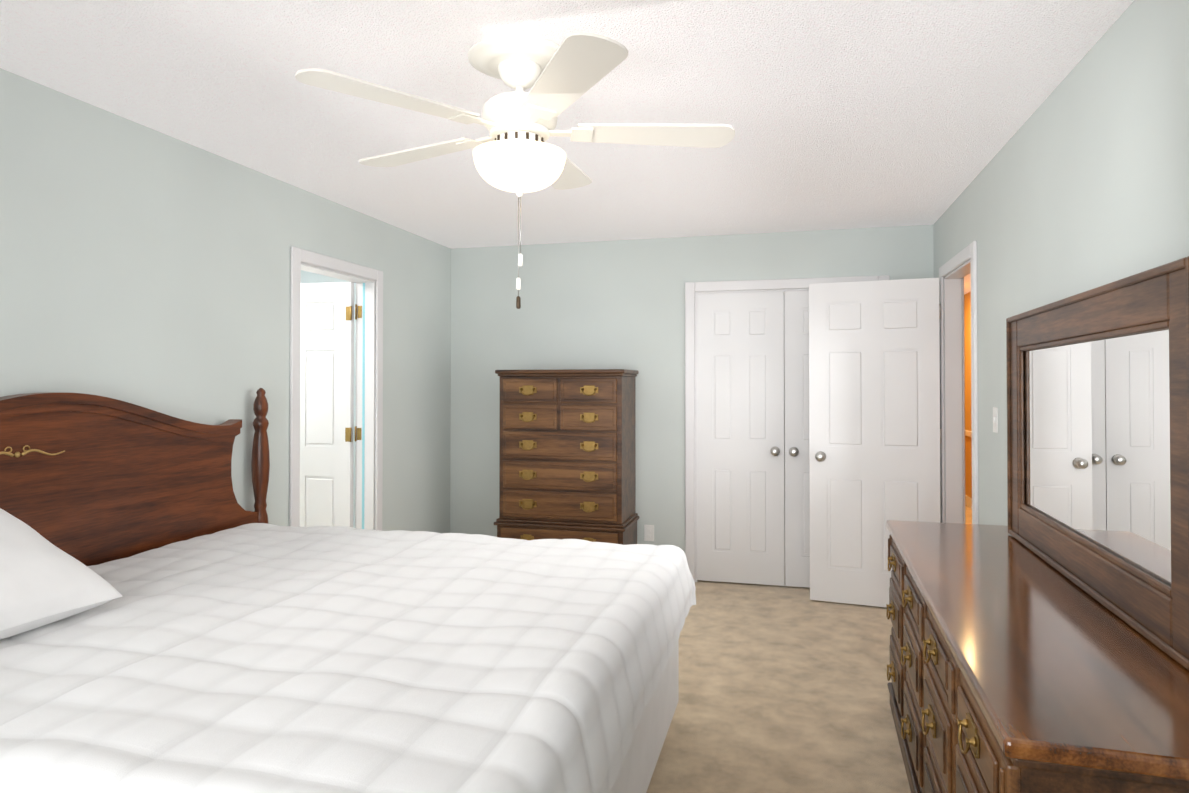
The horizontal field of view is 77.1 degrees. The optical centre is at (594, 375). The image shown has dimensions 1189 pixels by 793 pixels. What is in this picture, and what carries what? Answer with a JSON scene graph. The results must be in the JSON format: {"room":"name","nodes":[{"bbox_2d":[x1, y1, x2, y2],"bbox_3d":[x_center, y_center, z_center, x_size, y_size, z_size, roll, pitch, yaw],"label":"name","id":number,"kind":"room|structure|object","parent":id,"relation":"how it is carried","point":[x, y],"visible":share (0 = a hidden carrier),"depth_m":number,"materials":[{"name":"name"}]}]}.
{"room":"bedroom","nodes":[
{"label":"bedroom","id":0,"kind":"room"},
{"bbox_2d":[0,68,450,533],"bbox_3d":[-1.944,0.206,2.792,0.120,2.440,6.140,0,-1,15],"label":"wall","id":1,"kind":"structure","parent":0,"point":[144,266],"depth_m":3.24,"materials":[{"name":"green paint"}]},
{"bbox_2d":[300,282,353,527],"bbox_3d":[-1.891,0.424,4.806,0.764,2.028,0.167,0,-1,15],"label":"bathroom door","id":2,"kind":"structure","parent":1,"relation":"in","point":[326,392],"depth_m":4.74,"materials":[{"name":"white paint"}]},
{"bbox_2d":[289,246,382,530],"bbox_3d":[-1.537,0.387,4.343,0.156,2.115,0.900,0,-1,15],"label":"door frame","id":3,"kind":"structure","parent":1,"relation":"attached to","point":[373,460],"depth_m":4.69,"materials":[{"name":"white paint"}]},
{"bbox_2d":[355,283,364,528],"bbox_3d":[-1.481,0.432,4.702,0.066,2.033,0.012,0,-1,15],"label":"door jamb","id":4,"kind":"object","parent":1,"relation":"attached to","point":[358,311],"depth_m":4.71,"materials":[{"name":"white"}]},
{"bbox_2d":[301,270,355,527],"bbox_3d":[-2.154,0.243,5.938,1.880,2.440,0.120,0,-1,15],"label":"wall","id":5,"kind":"structure","parent":0,"point":[308,277],"depth_m":5.79,"materials":[{"name":"paint"}]},
{"bbox_2d":[0,0,1133,294],"bbox_3d":[-0.086,-1.041,4.729,6.740,0.100,11.040,0,-1,15],"label":"ceiling","id":6,"kind":"structure","parent":0,"point":[842,114],"depth_m":2.69,"materials":[{"name":"white paint"}]},
{"bbox_2d":[295,32,734,308],"bbox_3d":[-0.230,-0.616,2.450,1.343,0.805,1.294,0,-1,15],"label":"ceiling fan","id":7,"kind":"object","parent":6,"relation":"hanging from","point":[518,156],"visible":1,"depth_m":2.30,"materials":[{"name":"white plastic"}]},
{"bbox_2d":[450,224,933,551],"bbox_3d":[0.571,0.237,5.369,3.680,2.440,0.120,0,-1,15],"label":"wall","id":8,"kind":"structure","parent":0,"point":[616,304],"depth_m":5.39,"materials":[{"name":"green paint"}]},
{"bbox_2d":[644,525,653,540],"bbox_3d":[0.391,1.126,5.339,0.072,0.116,0.008,0,-1,15],"label":"electrical outlet","id":9,"kind":"object","parent":8,"relation":"attached to","point":[648,532],"visible":1,"depth_m":5.34,"materials":[{"name":"white plastic"}]},
{"bbox_2d":[697,291,784,585],"bbox_3d":[1.018,0.429,5.218,0.596,2.028,0.167,0,-1,15],"label":"closet door","id":10,"kind":"structure","parent":8,"relation":"in","point":[740,437],"depth_m":5.20,"materials":[{"name":"white paint"}]},
{"bbox_2d":[685,275,889,582],"bbox_3d":[1.314,0.397,5.163,1.360,2.115,0.138,0,-1,15],"label":"trim","id":11,"kind":"structure","parent":8,"relation":"attached to","point":[693,290],"depth_m":5.26,"materials":[{"name":"white paint"}]},
{"bbox_2d":[784,291,809,587],"bbox_3d":[1.599,0.427,5.066,0.596,2.028,0.167,0,-1,15],"label":"closet door","id":12,"kind":"structure","parent":8,"relation":"in","point":[797,478],"depth_m":5.10,"materials":[{"name":"white paint"}]},
{"bbox_2d":[646,505,971,792],"bbox_3d":[-0.086,1.499,4.699,6.740,0.100,11.040,0,-1,15],"label":"floor","id":13,"kind":"structure","parent":0,"point":[783,689],"depth_m":3.30,"materials":[{"name":"beige carpet"}]},
{"bbox_2d":[0,388,695,792],"bbox_3d":[-0.883,0.732,2.300,2.140,1.375,2.210,0,-1,15],"label":"bed","id":14,"kind":"object","parent":13,"relation":"on","point":[226,644],"visible":1,"depth_m":1.91,"materials":[{"name":"white fabric"}]},
{"bbox_2d":[0,508,122,639],"bbox_3d":[-1.641,0.509,1.831,0.450,0.294,0.720,0,-1,12],"label":"pillow","id":15,"kind":"object","parent":14,"relation":"on","point":[43,581],"visible":1,"depth_m":1.97,"materials":[{"name":"fabric"}]},
{"bbox_2d":[494,369,639,544],"bbox_3d":[-0.186,0.709,5.216,0.920,1.492,0.509,0,-1,15],"label":"chest","id":16,"kind":"object","parent":13,"relation":"on","point":[567,466],"visible":0.69,"depth_m":5.01,"materials":[{"name":"brown wood"}]},
{"bbox_2d":[886,520,1188,792],"bbox_3d":[1.203,1.018,2.189,0.512,0.800,2.110,0,-1,16],"label":"dresser","id":17,"kind":"object","parent":13,"relation":"on","point":[1015,666],"visible":0.98,"depth_m":1.67,"materials":[{"name":"brown wood"}]},
{"bbox_2d":[1006,256,1188,669],"bbox_3d":[1.450,0.189,2.228,0.059,0.851,1.505,0,-1,16],"label":"mirror","id":18,"kind":"object","parent":17,"relation":"on","point":[1098,444],"visible":1,"depth_m":1.98,"materials":[{"name":"brown wood"}]},
{"bbox_2d":[964,291,971,498],"bbox_3d":[3.585,0.240,5.665,0.120,2.440,7.340,0,-1,15],"label":"wall","id":19,"kind":"structure","parent":0,"point":[968,426],"depth_m":8.50,"materials":[{"name":"paint"}]},
{"bbox_2d":[965,430,971,508],"bbox_3d":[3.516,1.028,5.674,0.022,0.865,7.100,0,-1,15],"label":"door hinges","id":20,"kind":"structure","parent":19,"relation":"attached to","point":[968,501],"depth_m":8.48,"materials":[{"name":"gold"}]},
{"bbox_2d":[933,0,1188,525],"bbox_3d":[2.079,0.222,4.147,0.095,2.440,10.800,0,-1,15],"label":"wall","id":21,"kind":"structure","parent":0,"point":[1079,183],"depth_m":2.42,"materials":[{"name":"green paint"}]},
{"bbox_2d":[809,278,941,606],"bbox_3d":[1.756,0.423,4.702,0.773,2.028,0.186,0,-1,15],"label":"entry door","id":22,"kind":"structure","parent":21,"relation":"in","point":[875,442],"depth_m":4.67,"materials":[{"name":"white paint"}]},
{"bbox_2d":[939,241,978,523],"bbox_3d":[2.083,0.385,4.163,0.131,2.115,0.910,0,-1,15],"label":"door frame","id":23,"kind":"structure","parent":21,"relation":"attached to","point":[952,413],"depth_m":4.52,"materials":[{"name":"white paint"}]},
{"bbox_2d":[993,407,997,432],"bbox_3d":[1.831,0.203,3.416,0.012,0.116,0.072,0,-1,15],"label":"switch plate","id":24,"kind":"object","parent":21,"relation":"attached to","point":[995,419],"visible":1,"depth_m":3.40,"materials":[{"name":"white plastic"}]}
]}

